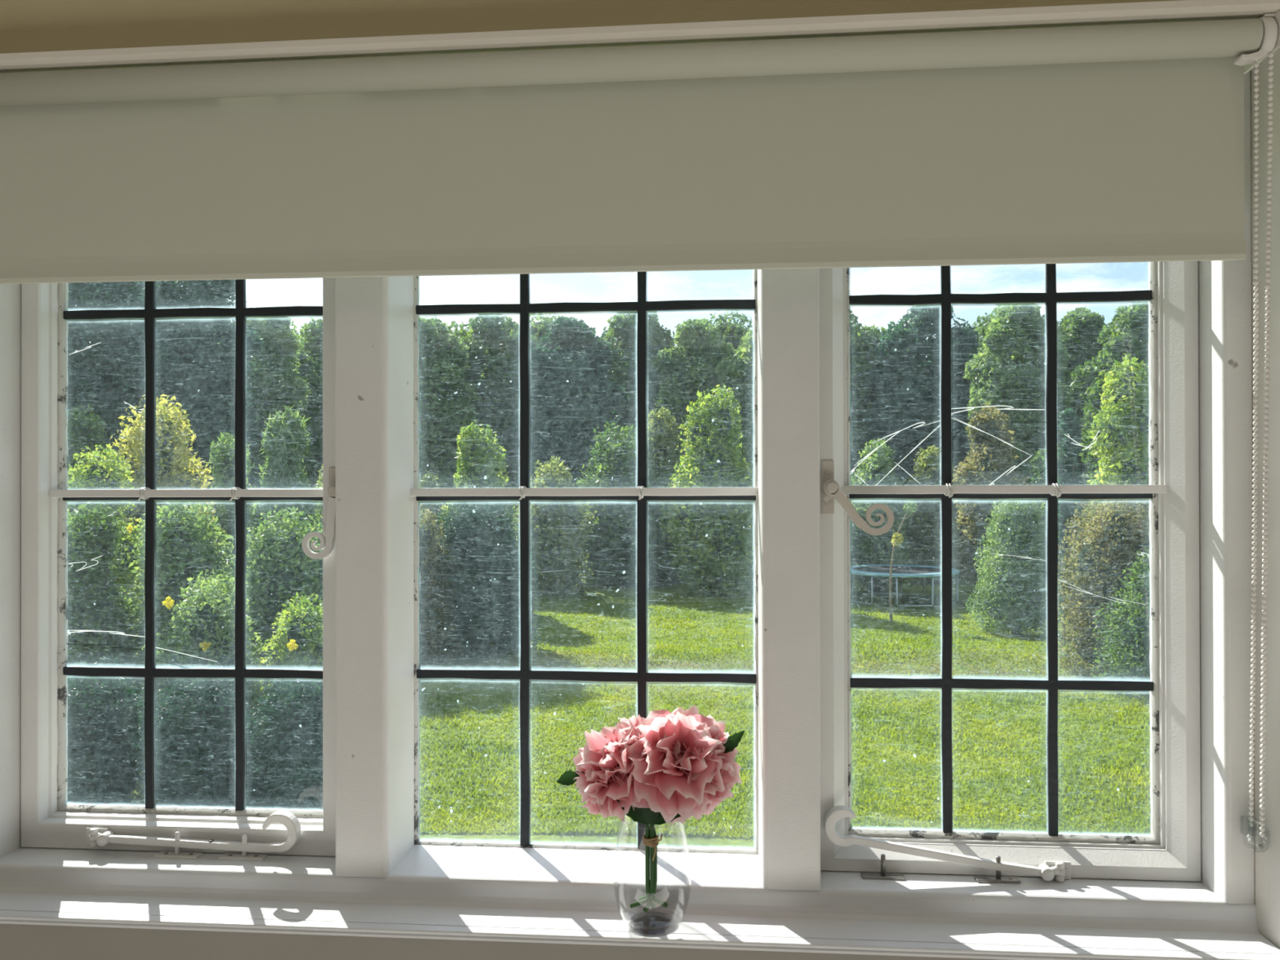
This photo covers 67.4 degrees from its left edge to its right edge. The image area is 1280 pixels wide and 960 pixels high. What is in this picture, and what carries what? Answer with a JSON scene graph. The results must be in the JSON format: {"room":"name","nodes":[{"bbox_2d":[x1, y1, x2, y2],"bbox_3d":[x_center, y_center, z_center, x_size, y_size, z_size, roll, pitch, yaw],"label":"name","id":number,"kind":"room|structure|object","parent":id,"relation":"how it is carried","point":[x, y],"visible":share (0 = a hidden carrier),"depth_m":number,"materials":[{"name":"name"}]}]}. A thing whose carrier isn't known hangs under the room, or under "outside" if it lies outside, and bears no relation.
{"room":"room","nodes":[
{"label":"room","id":0,"kind":"room"},
{"bbox_2d":[0,923,999,959],"bbox_3d":[-0.064,1.014,1.173,1.574,0.984,0.182,0,0,5],"label":"wall","id":1,"kind":"structure","parent":0,"point":[17,941],"depth_m":1.11,"materials":[{"name":"beige paint"}]},
{"bbox_2d":[0,277,335,857],"bbox_3d":[-0.633,0.003,1.254,0.529,0.962,0.120,0,0,5],"label":"window","id":2,"kind":"structure","parent":1,"relation":"in","point":[48,820],"depth_m":1.26,"materials":[{"name":"paint"}]},
{"bbox_2d":[85,810,301,852],"bbox_3d":[-0.577,0.448,1.231,0.290,0.051,0.019,0,0,5],"label":"stay","id":3,"kind":"object","parent":2,"relation":"attached to","point":[101,837],"visible":1,"depth_m":1.23,"materials":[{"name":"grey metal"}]},
{"bbox_2d":[302,467,335,559],"bbox_3d":[-0.401,0.042,1.217,0.052,0.116,0.024,0,0,5],"label":"handle","id":4,"kind":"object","parent":2,"relation":"attached to","point":[327,543],"depth_m":1.21,"materials":[{"name":"paint"}]},
{"bbox_2d":[154,831,202,858],"bbox_3d":[-0.592,0.467,1.231,0.057,0.032,0.014,0,0,5],"label":"peg","id":5,"kind":"object","parent":1,"relation":"attached to","point":[176,855],"visible":1,"depth_m":1.23,"materials":[{"name":"silver metal"}]},
{"bbox_2d":[217,835,266,861],"bbox_3d":[-0.506,0.468,1.224,0.058,0.030,0.014,0,0,5],"label":"peg","id":6,"kind":"object","parent":1,"relation":"attached to","point":[244,855],"visible":1,"depth_m":1.22,"materials":[{"name":"silver metal"}]},
{"bbox_2d":[335,275,413,877],"bbox_3d":[-0.335,0.002,1.235,0.066,0.962,0.130,0,0,5],"label":"window mullion","id":7,"kind":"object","parent":1,"relation":"attached to","point":[375,315],"depth_m":1.17,"materials":[{"name":"white paint"}]},
{"bbox_2d":[410,269,758,854],"bbox_3d":[-0.074,0.026,1.248,0.468,0.918,0.031,0,0,5],"label":"window","id":8,"kind":"structure","parent":1,"relation":"in","point":[641,495],"depth_m":1.25,"materials":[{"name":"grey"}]},
{"bbox_2d":[0,844,1259,933],"bbox_3d":[-0.097,0.506,1.206,1.603,0.049,0.130,0,0,5],"label":"windowsill","id":9,"kind":"structure","parent":1,"relation":"on","point":[693,883],"depth_m":1.16,"materials":[{"name":"paint"}]},
{"bbox_2d":[0,0,1279,905],"bbox_3d":[-0.109,0.281,1.158,4.200,2.450,0.245,0,0,5],"label":"wall window","id":10,"kind":"structure","parent":1,"relation":"in","point":[25,25],"depth_m":1.08,"materials":[{"name":"beige paint"}]},
{"bbox_2d":[0,10,1279,846],"bbox_3d":[-0.062,-0.036,1.058,1.508,0.888,0.096,0,0,2],"label":"roller blind","id":11,"kind":"object","parent":10,"relation":"attached to","point":[1109,143],"visible":1,"depth_m":1.06,"materials":[{"name":"grey fabric"}]},
{"bbox_2d":[0,891,1279,959],"bbox_3d":[-0.224,0.526,1.118,1.963,0.030,0.064,0,0,5],"label":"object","id":12,"kind":"structure","parent":1,"relation":"attached to","point":[934,940],"depth_m":1.09,"materials":[{"name":"paint"}]},
{"bbox_2d":[757,268,820,890],"bbox_3d":[0.182,0.001,1.194,0.068,0.962,0.130,0,0,5],"label":"trim","id":13,"kind":"structure","parent":1,"relation":"attached to","point":[788,350],"depth_m":1.13,"materials":[{"name":"white paint"}]},
{"bbox_2d":[860,853,905,879],"bbox_3d":[0.294,0.467,1.161,0.051,0.028,0.014,0,0,5],"label":"peg","id":14,"kind":"object","parent":1,"relation":"attached to","point":[882,875],"visible":1,"depth_m":1.16,"materials":[{"name":"silver metal"}]},
{"bbox_2d":[973,855,1020,884],"bbox_3d":[0.428,0.466,1.150,0.051,0.030,0.014,0,0,5],"label":"peg","id":15,"kind":"object","parent":1,"relation":"attached to","point":[997,878],"visible":1,"depth_m":1.15,"materials":[{"name":"silver metal"}]},
{"bbox_2d":[818,261,1200,881],"bbox_3d":[0.444,0.025,1.185,0.452,0.908,0.045,0,0,5],"label":"window","id":16,"kind":"structure","parent":1,"relation":"in","point":[1171,851],"depth_m":1.18,"materials":[{"name":"paint"}]},
{"bbox_2d":[822,460,893,535],"bbox_3d":[0.264,0.021,1.165,0.084,0.090,0.024,0,0,5],"label":"handle","id":17,"kind":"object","parent":16,"relation":"attached to","point":[830,487],"depth_m":1.16,"materials":[{"name":"paint"}]},
{"bbox_2d":[823,804,1071,881],"bbox_3d":[0.370,0.438,1.157,0.293,0.083,0.019,0,0,5],"label":"stay","id":18,"kind":"object","parent":16,"relation":"attached to","point":[1060,871],"visible":1,"depth_m":1.15,"materials":[{"name":"grey metal"}]},
{"bbox_2d":[1251,47,1279,949],"bbox_3d":[0.704,0.018,1.058,0.020,1.023,0.063,0,0,5],"label":"wall reveal","id":19,"kind":"structure","parent":0,"point":[1267,860],"depth_m":1.06,"materials":[{"name":"paint"}]},
{"bbox_2d":[1198,70,1254,903],"bbox_3d":[0.685,0.000,1.150,0.032,0.962,0.120,0,0,5],"label":"trim","id":20,"kind":"structure","parent":19,"relation":"attached to","point":[1224,286],"depth_m":1.09,"materials":[{"name":"white paint"}]},
{"bbox_2d":[1244,815,1267,851],"bbox_3d":[0.687,0.394,1.073,0.020,0.036,0.028,0,0,5],"label":"holder","id":21,"kind":"object","parent":19,"relation":"attached to","point":[1261,846],"visible":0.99,"depth_m":1.06,"materials":[{"name":"clear plastic"}]},
{"label":"outside","id":22,"kind":"structure","parent":0,"visible":0},
{"bbox_2d":[66,520,1151,848],"bbox_3d":[-1.538,3.497,56.831,72.000,0.308,109.400,0,0,4],"label":"lawn","id":23,"kind":"structure","parent":22,"point":[912,589],"depth_m":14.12,"materials":[{"name":"green plant"}]},
{"bbox_2d":[66,403,110,508],"bbox_3d":[-13.015,0.841,22.323,1.880,5.286,1.976,0,0,5],"label":"shrub","id":24,"kind":"object","parent":23,"relation":"on","point":[79,435],"visible":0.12,"depth_m":22.21,"materials":[{"name":"green plant"}]},
{"bbox_2d":[66,502,142,714],"bbox_3d":[-7.147,1.829,12.388,1.359,3.194,1.291,0,0,2],"label":"shrub","id":25,"kind":"object","parent":23,"relation":"on","point":[91,627],"visible":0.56,"depth_m":12.12,"materials":[{"name":"green plant"}]},
{"bbox_2d":[66,444,145,704],"bbox_3d":[-8.176,1.448,14.387,1.553,3.979,1.600,0,0,41],"label":"shrub","id":26,"kind":"object","parent":23,"relation":"on","point":[96,477],"visible":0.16,"depth_m":14.34,"materials":[{"name":"green plant"}]},
{"bbox_2d":[66,655,160,804],"bbox_3d":[-5.747,2.622,10.015,1.351,1.591,1.370,0,0,-45],"label":"shrub","id":27,"kind":"object","parent":23,"relation":"on","point":[100,721],"visible":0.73,"depth_m":9.80,"materials":[{"name":"green plant"}]},
{"bbox_2d":[66,280,195,472],"bbox_3d":[-17.043,-2.485,29.638,6.025,12.118,4.895,0,0,-26],"label":"tree","id":28,"kind":"object","parent":23,"relation":"on","point":[106,372],"visible":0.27,"depth_m":28.76,"materials":[{"name":"green plant"}]},
{"bbox_2d":[126,524,144,561],"bbox_3d":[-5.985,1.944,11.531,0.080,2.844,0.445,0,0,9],"label":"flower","id":29,"kind":"object","parent":23,"relation":"on","point":[130,528],"visible":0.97,"depth_m":11.34,"materials":[{"name":"yellow plant"}]},
{"bbox_2d":[102,394,226,622],"bbox_3d":[-8.792,0.917,17.473,2.352,5.075,2.229,0,0,-24],"label":"shrub","id":30,"kind":"object","parent":23,"relation":"on","point":[171,456],"visible":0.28,"depth_m":17.19,"materials":[{"name":"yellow plant"}]},
{"bbox_2d":[161,595,187,666],"bbox_3d":[-5.175,2.320,10.766,0.151,2.084,0.444,0,0,5],"label":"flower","id":31,"kind":"object","parent":23,"relation":"on","point":[167,602],"visible":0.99,"depth_m":10.57,"materials":[{"name":"yellow plant"}]},
{"bbox_2d":[115,502,235,730],"bbox_3d":[-6.138,1.806,12.974,1.704,3.246,1.755,0,0,7],"label":"shrub","id":32,"kind":"object","parent":23,"relation":"on","point":[184,548],"visible":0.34,"depth_m":12.58,"materials":[{"name":"green plant"}]},
{"bbox_2d":[127,279,265,522],"bbox_3d":[-14.526,-2.279,31.494,4.162,11.713,3.846,0,0,36],"label":"tree","id":33,"kind":"object","parent":23,"relation":"on","point":[208,367],"visible":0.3,"depth_m":30.73,"materials":[{"name":"green plant"}]},
{"bbox_2d":[128,661,265,807],"bbox_3d":[-4.552,2.631,9.831,1.252,1.563,1.188,0,0,35],"label":"shrub","id":34,"kind":"object","parent":23,"relation":"on","point":[195,744],"visible":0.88,"depth_m":9.56,"materials":[{"name":"green plant"}]},
{"bbox_2d":[141,567,270,756],"bbox_3d":[-5.150,2.231,11.516,1.509,2.380,1.451,0,0,8],"label":"shrub","id":35,"kind":"object","parent":23,"relation":"on","point":[206,620],"visible":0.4,"depth_m":11.18,"materials":[{"name":"green plant"}]},
{"bbox_2d":[199,641,220,679],"bbox_3d":[-4.794,2.575,10.835,0.138,1.574,0.443,0,0,5],"label":"flower","id":36,"kind":"object","parent":23,"relation":"on","point":[206,645],"visible":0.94,"depth_m":10.63,"materials":[{"name":"yellow plant"}]},
{"bbox_2d":[207,431,258,589],"bbox_3d":[-8.094,1.253,18.948,1.508,4.411,1.538,0,0,5],"label":"shrub","id":37,"kind":"object","parent":23,"relation":"on","point":[224,467],"visible":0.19,"depth_m":18.65,"materials":[{"name":"green plant"}]},
{"bbox_2d":[222,317,315,480],"bbox_3d":[-13.753,-1.425,35.408,3.438,10.039,2.920,0,0,-21],"label":"tree","id":38,"kind":"object","parent":23,"relation":"on","point":[273,363],"visible":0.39,"depth_m":34.97,"materials":[{"name":"green plant"}]},
{"bbox_2d":[231,666,323,809],"bbox_3d":[-3.492,2.670,9.892,1.240,1.482,1.179,0,0,14],"label":"shrub","id":39,"kind":"object","parent":23,"relation":"on","point":[290,755],"visible":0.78,"depth_m":9.58,"materials":[{"name":"green plant"}]},
{"bbox_2d":[234,504,323,724],"bbox_3d":[-4.785,1.880,13.190,1.865,3.096,1.747,0,0,25],"label":"shrub","id":40,"kind":"object","parent":23,"relation":"on","point":[281,568],"visible":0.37,"depth_m":12.80,"materials":[{"name":"green plant"}]},
{"bbox_2d":[245,404,323,620],"bbox_3d":[-6.588,1.067,17.844,1.610,4.970,1.559,0,0,5],"label":"shrub","id":41,"kind":"object","parent":23,"relation":"on","point":[285,437],"visible":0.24,"depth_m":17.49,"materials":[{"name":"green plant"}]},
{"bbox_2d":[251,591,323,706],"bbox_3d":[-3.862,2.364,11.164,1.242,2.103,1.170,0,0,5],"label":"shrub","id":42,"kind":"object","parent":23,"relation":"on","point":[301,626],"visible":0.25,"depth_m":10.98,"materials":[{"name":"green plant"}]},
{"bbox_2d":[286,639,301,667],"bbox_3d":[-3.726,2.538,10.551,0.135,1.640,0.443,0,0,5],"label":"flower","id":43,"kind":"object","parent":23,"relation":"on","point":[291,646],"visible":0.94,"depth_m":10.35,"materials":[{"name":"yellow plant"}]},
{"bbox_2d":[278,320,321,474],"bbox_3d":[-17.965,-2.322,50.686,10.005,11.997,7.676,0,0,-17],"label":"tree","id":44,"kind":"object","parent":23,"relation":"on","point":[299,335],"visible":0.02,"depth_m":48.53,"materials":[{"name":"green plant"}]},
{"bbox_2d":[282,317,323,513],"bbox_3d":[-12.747,-1.555,39.270,5.502,10.334,4.041,0,0,15],"label":"tree","id":45,"kind":"object","parent":23,"relation":"on","point":[312,370],"visible":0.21,"depth_m":38.06,"materials":[{"name":"green plant"}]},
{"bbox_2d":[311,463,323,533],"bbox_3d":[-6.443,1.472,20.750,2.734,3.992,2.573,0,0,-14],"label":"shrub","id":46,"kind":"object","parent":23,"relation":"on","point":[320,484],"visible":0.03,"depth_m":20.24,"materials":[{"name":"green plant"}]},
{"bbox_2d":[418,564,430,666],"bbox_3d":[-4.379,1.879,16.642,1.498,3.127,1.470,0,0,-10],"label":"shrub","id":47,"kind":"object","parent":23,"relation":"on","point":[424,571],"visible":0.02,"depth_m":16.68,"materials":[{"name":"green plant"}]},
{"bbox_2d":[418,471,444,582],"bbox_3d":[-5.878,1.620,26.797,1.014,3.740,1.099,0,0,31],"label":"shrub","id":48,"kind":"object","parent":23,"relation":"on","point":[431,482],"visible":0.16,"depth_m":26.65,"materials":[{"name":"green plant"}]},
{"bbox_2d":[418,508,462,666],"bbox_3d":[-3.774,1.969,17.003,1.288,2.946,1.253,0,0,-4],"label":"shrub","id":49,"kind":"object","parent":23,"relation":"on","point":[431,616],"visible":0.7,"depth_m":16.79,"materials":[{"name":"green plant"}]},
{"bbox_2d":[418,315,483,525],"bbox_3d":[-8.551,-1.506,37.988,4.700,10.207,3.632,0,0,-13],"label":"tree","id":50,"kind":"object","parent":23,"relation":"on","point":[443,412],"visible":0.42,"depth_m":37.25,"materials":[{"name":"green plant"}]},
{"bbox_2d":[438,419,519,593],"bbox_3d":[-4.344,0.946,25.655,2.260,5.101,2.075,0,0,1],"label":"shrub","id":51,"kind":"object","parent":23,"relation":"on","point":[479,457],"visible":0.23,"depth_m":25.32,"materials":[{"name":"green plant"}]},
{"bbox_2d":[424,320,533,525],"bbox_3d":[-8.713,-2.127,49.190,9.426,11.558,7.619,0,0,-13],"label":"tree","id":52,"kind":"object","parent":23,"relation":"on","point":[461,332],"visible":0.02,"depth_m":46.78,"materials":[{"name":"green plant"}]},
{"bbox_2d":[422,483,545,666],"bbox_3d":[-3.068,1.756,18.161,2.292,3.398,3.292,0,0,13],"label":"bush","id":53,"kind":"object","parent":23,"relation":"on","point":[491,608],"visible":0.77,"depth_m":17.27,"materials":[{"name":"green plant"}]},
{"bbox_2d":[449,315,555,532],"bbox_3d":[-6.157,-1.765,40.831,5.512,10.743,4.012,0,0,16],"label":"tree","id":54,"kind":"object","parent":23,"relation":"on","point":[499,343],"visible":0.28,"depth_m":39.70,"materials":[{"name":"green plant"}]},
{"bbox_2d":[513,455,597,596],"bbox_3d":[-2.661,1.388,28.525,2.697,4.235,2.447,0,0,14],"label":"shrub","id":55,"kind":"object","parent":23,"relation":"on","point":[553,526],"visible":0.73,"depth_m":28.05,"materials":[{"name":"green plant"}]},
{"bbox_2d":[515,314,621,466],"bbox_3d":[-4.189,-2.480,49.900,9.661,12.252,7.506,0,0,-6],"label":"tree","id":56,"kind":"object","parent":23,"relation":"on","point":[538,329],"visible":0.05,"depth_m":47.21,"materials":[{"name":"green plant"}]},
{"bbox_2d":[510,315,629,509],"bbox_3d":[-2.847,-1.506,38.609,4.736,10.190,3.602,0,0,20],"label":"tree","id":57,"kind":"object","parent":23,"relation":"on","point":[563,424],"visible":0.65,"depth_m":37.71,"materials":[{"name":"green plant"}]},
{"bbox_2d":[529,502,631,583],"bbox_3d":[-1.595,1.958,32.504,4.798,3.067,1.737,0,0,5],"label":"hedge","id":58,"kind":"object","parent":23,"relation":"on","point":[592,568],"visible":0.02,"depth_m":32.09,"materials":[{"name":"green plant"}]},
{"bbox_2d":[573,421,676,588],"bbox_3d":[-0.535,0.814,30.450,3.605,5.376,3.169,0,0,5],"label":"shrub","id":59,"kind":"object","parent":23,"relation":"on","point":[613,537],"visible":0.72,"depth_m":29.71,"materials":[{"name":"green plant"}]},
{"bbox_2d":[588,312,674,447],"bbox_3d":[-0.282,-2.194,42.449,5.261,11.592,3.785,0,0,-11],"label":"tree","id":60,"kind":"object","parent":23,"relation":"on","point":[623,337],"visible":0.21,"depth_m":41.43,"materials":[{"name":"green plant"}]},
{"bbox_2d":[600,323,675,371],"bbox_3d":[0.356,-2.306,50.286,9.648,11.891,7.186,0,0,-7],"label":"tree","id":61,"kind":"object","parent":23,"relation":"on","point":[605,327],"visible":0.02,"depth_m":48.75,"materials":[{"name":"green plant"}]},
{"bbox_2d":[646,406,688,584],"bbox_3d":[0.657,0.535,31.324,2.090,5.931,2.168,0,0,-43],"label":"shrub","id":62,"kind":"object","parent":23,"relation":"on","point":[664,433],"visible":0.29,"depth_m":30.93,"materials":[{"name":"green plant"}]},
{"bbox_2d":[649,318,736,472],"bbox_3d":[2.294,-1.597,39.132,4.282,10.357,3.154,0,0,-4],"label":"tree","id":63,"kind":"object","parent":23,"relation":"on","point":[689,367],"visible":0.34,"depth_m":38.41,"materials":[{"name":"green plant"}]},
{"bbox_2d":[648,506,754,586],"bbox_3d":[2.792,1.849,31.535,6.119,3.249,1.908,0,0,5],"label":"hedge","id":64,"kind":"object","parent":23,"relation":"on","point":[673,577],"visible":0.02,"depth_m":31.17,"materials":[{"name":"green plant"}]},
{"bbox_2d":[657,383,754,597],"bbox_3d":[2.279,0.350,28.102,3.114,6.270,2.809,0,0,34],"label":"shrub","id":65,"kind":"object","parent":23,"relation":"on","point":[720,553],"visible":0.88,"depth_m":27.62,"materials":[{"name":"green plant"}]},
{"bbox_2d":[704,328,754,487],"bbox_3d":[4.624,-1.226,37.095,4.205,9.587,3.682,0,0,-28],"label":"tree","id":66,"kind":"object","parent":23,"relation":"on","point":[738,367],"visible":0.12,"depth_m":36.24,"materials":[{"name":"green plant"}]},
{"bbox_2d":[706,311,753,392],"bbox_3d":[4.400,-2.285,48.127,9.192,11.813,7.014,0,0,10],"label":"tree","id":67,"kind":"object","parent":23,"relation":"on","point":[732,333],"visible":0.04,"depth_m":45.44,"materials":[{"name":"green plant"}]},
{"bbox_2d":[753,500,857,581],"bbox_3d":[4.894,1.142,28.960,3.089,4.687,2.788,0,0,5],"label":"shrub","id":68,"kind":"object","parent":23,"relation":"on","point":[855,502],"visible":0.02,"depth_m":28.70,"materials":[{"name":"green plant"}]},
{"bbox_2d":[849,309,889,532],"bbox_3d":[8.164,-1.775,38.756,5.519,10.688,4.304,0,0,10],"label":"tree","id":69,"kind":"object","parent":23,"relation":"on","point":[864,340],"visible":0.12,"depth_m":37.66,"materials":[{"name":"green plant"}]},
{"bbox_2d":[849,438,917,592],"bbox_3d":[7.432,1.083,29.717,2.238,4.796,2.206,0,0,-16],"label":"shrub","id":70,"kind":"object","parent":23,"relation":"on","point":[868,548],"visible":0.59,"depth_m":29.34,"materials":[{"name":"green plant"}]},
{"bbox_2d":[850,564,959,607],"bbox_3d":[7.354,2.968,27.244,3.260,0.888,3.260,0,0,5],"label":"trampoline","id":71,"kind":"object","parent":23,"relation":"on","point":[900,571],"visible":0.73,"depth_m":26.68,"materials":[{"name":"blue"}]},
{"bbox_2d":[888,501,920,622],"bbox_3d":[6.188,1.893,22.522,0.832,3.066,0.370,0,0,5],"label":"sapling","id":72,"kind":"object","parent":23,"relation":"on","point":[895,542],"visible":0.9,"depth_m":22.51,"materials":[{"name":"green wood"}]},
{"bbox_2d":[850,501,974,577],"bbox_3d":[9.085,1.968,34.161,7.932,3.024,1.764,0,0,5],"label":"hedge","id":73,"kind":"object","parent":23,"relation":"on","point":[962,526],"visible":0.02,"depth_m":33.67,"materials":[{"name":"green plant"}]},
{"bbox_2d":[863,306,982,510],"bbox_3d":[11.063,-1.627,36.448,5.047,10.358,3.926,0,0,20],"label":"tree","id":74,"kind":"object","parent":23,"relation":"on","point":[908,421],"visible":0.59,"depth_m":35.59,"materials":[{"name":"green plant"}]},
{"bbox_2d":[901,444,964,584],"bbox_3d":[9.541,1.162,31.657,2.263,4.648,2.046,0,0,42],"label":"shrub","id":75,"kind":"object","parent":23,"relation":"on","point":[925,547],"visible":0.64,"depth_m":31.25,"materials":[{"name":"green plant"}]},
{"bbox_2d":[916,310,1028,479],"bbox_3d":[17.078,-2.268,47.284,8.756,11.721,6.725,0,0,21],"label":"tree","id":76,"kind":"object","parent":23,"relation":"on","point":[982,326],"visible":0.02,"depth_m":45.34,"materials":[{"name":"green plant"}]},
{"bbox_2d":[951,402,1028,595],"bbox_3d":[10.140,0.634,27.506,2.192,5.682,2.080,0,0,-16],"label":"shrub","id":77,"kind":"object","parent":23,"relation":"on","point":[989,461],"visible":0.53,"depth_m":27.31,"materials":[{"name":"green plant"}]},
{"bbox_2d":[964,500,1064,635],"bbox_3d":[8.417,1.791,21.265,2.012,3.299,1.979,0,0,-27],"label":"bush","id":78,"kind":"object","parent":23,"relation":"on","point":[1019,570],"visible":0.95,"depth_m":20.81,"materials":[{"name":"green plant"}]},
{"bbox_2d":[959,304,1079,484],"bbox_3d":[12.377,-1.359,31.333,3.860,9.768,2.918,0,0,10],"label":"tree","id":79,"kind":"object","parent":23,"relation":"on","point":[1015,386],"visible":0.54,"depth_m":30.61,"materials":[{"name":"green plant"}]},
{"bbox_2d":[1025,443,1087,601],"bbox_3d":[10.888,1.245,25.480,1.911,4.417,1.780,0,0,-6],"label":"shrub","id":80,"kind":"object","parent":23,"relation":"on","point":[1038,477],"visible":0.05,"depth_m":25.37,"materials":[{"name":"green plant"}]},
{"bbox_2d":[1057,407,1086,615],"bbox_3d":[10.466,0.855,23.520,0.990,5.175,0.903,0,0,5],"label":"shrub","id":81,"kind":"object","parent":23,"relation":"on","point":[1066,464],"visible":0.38,"depth_m":23.36,"materials":[{"name":"green plant"}]},
{"bbox_2d":[1057,306,1106,474],"bbox_3d":[15.791,-1.366,34.091,3.860,9.795,3.072,0,0,-10],"label":"tree","id":82,"kind":"object","parent":23,"relation":"on","point":[1079,325],"visible":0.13,"depth_m":33.36,"materials":[{"name":"green plant"}]},
{"bbox_2d":[1057,484,1150,679],"bbox_3d":[8.116,1.742,16.268,2.265,3.351,2.122,0,0,5],"label":"shrub","id":83,"kind":"object","parent":23,"relation":"on","point":[1110,540],"visible":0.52,"depth_m":15.93,"materials":[{"name":"green plant"}]},
{"bbox_2d":[1069,302,1149,515],"bbox_3d":[13.704,-0.713,26.295,3.474,8.425,2.878,0,0,-15],"label":"tree","id":84,"kind":"object","parent":23,"relation":"on","point":[1124,334],"visible":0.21,"depth_m":25.95,"materials":[{"name":"green plant"}]},
{"bbox_2d":[1084,351,1149,530],"bbox_3d":[10.477,0.346,20.494,2.083,6.167,1.849,0,0,5],"label":"shrub","id":85,"kind":"object","parent":23,"relation":"on","point":[1125,449],"visible":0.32,"depth_m":20.28,"materials":[{"name":"green plant"}]},
{"bbox_2d":[1089,546,1150,700],"bbox_3d":[8.238,2.189,14.916,2.316,2.454,2.189,0,0,22],"label":"shrub","id":86,"kind":"object","parent":23,"relation":"on","point":[1134,636],"visible":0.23,"depth_m":14.73,"materials":[{"name":"green plant"}]},
{"bbox_3d":[0.014,0.448,1.099,0.090,0.126,0.090,0,0,4],"label":"glass vase","id":87,"kind":"object","parent":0,"visible":0},
{"bbox_2d":[556,704,745,912],"bbox_3d":[0.018,0.378,1.112,0.181,0.232,0.154,0,0,38],"label":"bouquet","id":88,"kind":"object","parent":87,"relation":"in","point":[663,766],"visible":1,"depth_m":1.08,"materials":[{"name":"pink plant"}]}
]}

